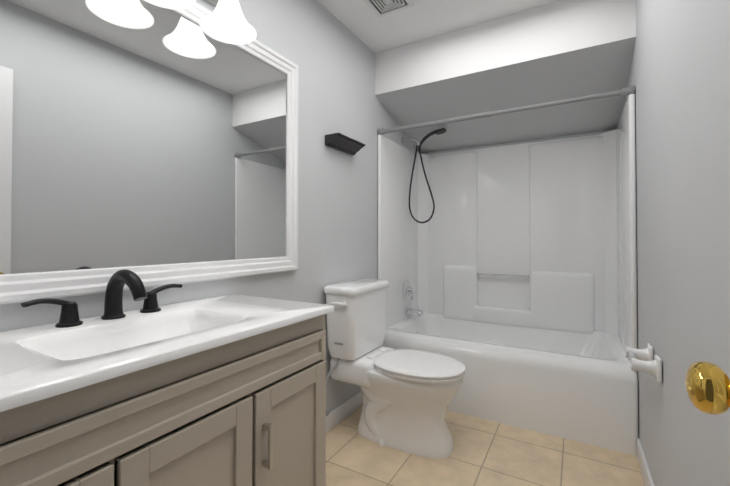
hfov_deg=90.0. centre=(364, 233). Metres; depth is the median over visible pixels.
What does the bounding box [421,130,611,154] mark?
wall
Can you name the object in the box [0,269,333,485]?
bathroom vanity
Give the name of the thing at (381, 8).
ceiling vent
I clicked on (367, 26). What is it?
ceiling
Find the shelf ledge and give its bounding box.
[325,133,364,154]
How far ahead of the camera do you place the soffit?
2.35 m
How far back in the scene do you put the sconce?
1.39 m
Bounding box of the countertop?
[0,294,333,411]
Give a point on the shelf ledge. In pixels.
(343, 143)
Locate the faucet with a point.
(113, 316)
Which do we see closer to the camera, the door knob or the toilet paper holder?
the door knob
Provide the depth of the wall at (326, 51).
2.07 m
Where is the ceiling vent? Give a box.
[363,0,413,17]
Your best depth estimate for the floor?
1.81 m
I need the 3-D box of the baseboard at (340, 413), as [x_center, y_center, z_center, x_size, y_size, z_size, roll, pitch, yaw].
[-0.233,1.087,2.060,0.014,0.095,1.263,0,-1,30]
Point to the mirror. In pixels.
(149, 144)
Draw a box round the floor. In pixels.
[326,405,644,485]
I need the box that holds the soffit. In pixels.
[375,0,635,152]
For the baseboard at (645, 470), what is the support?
attached to the wall at (679, 77)
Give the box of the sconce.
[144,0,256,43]
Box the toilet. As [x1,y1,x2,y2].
[324,279,464,458]
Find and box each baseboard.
[326,391,362,432]
[637,438,654,485]
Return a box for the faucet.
[21,269,181,327]
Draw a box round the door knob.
[685,361,729,414]
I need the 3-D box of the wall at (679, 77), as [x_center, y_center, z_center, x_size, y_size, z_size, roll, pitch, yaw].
[1.051,-0.097,1.174,0.100,2.440,3.440,0,-1,30]
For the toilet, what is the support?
on the floor
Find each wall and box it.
[0,0,418,412]
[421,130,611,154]
[622,0,729,485]
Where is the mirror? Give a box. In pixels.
[0,0,297,303]
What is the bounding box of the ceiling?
[317,0,558,52]
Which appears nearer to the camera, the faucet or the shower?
the faucet
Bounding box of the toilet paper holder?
[625,343,661,382]
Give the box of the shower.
[377,86,637,455]
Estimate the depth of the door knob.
0.50 m

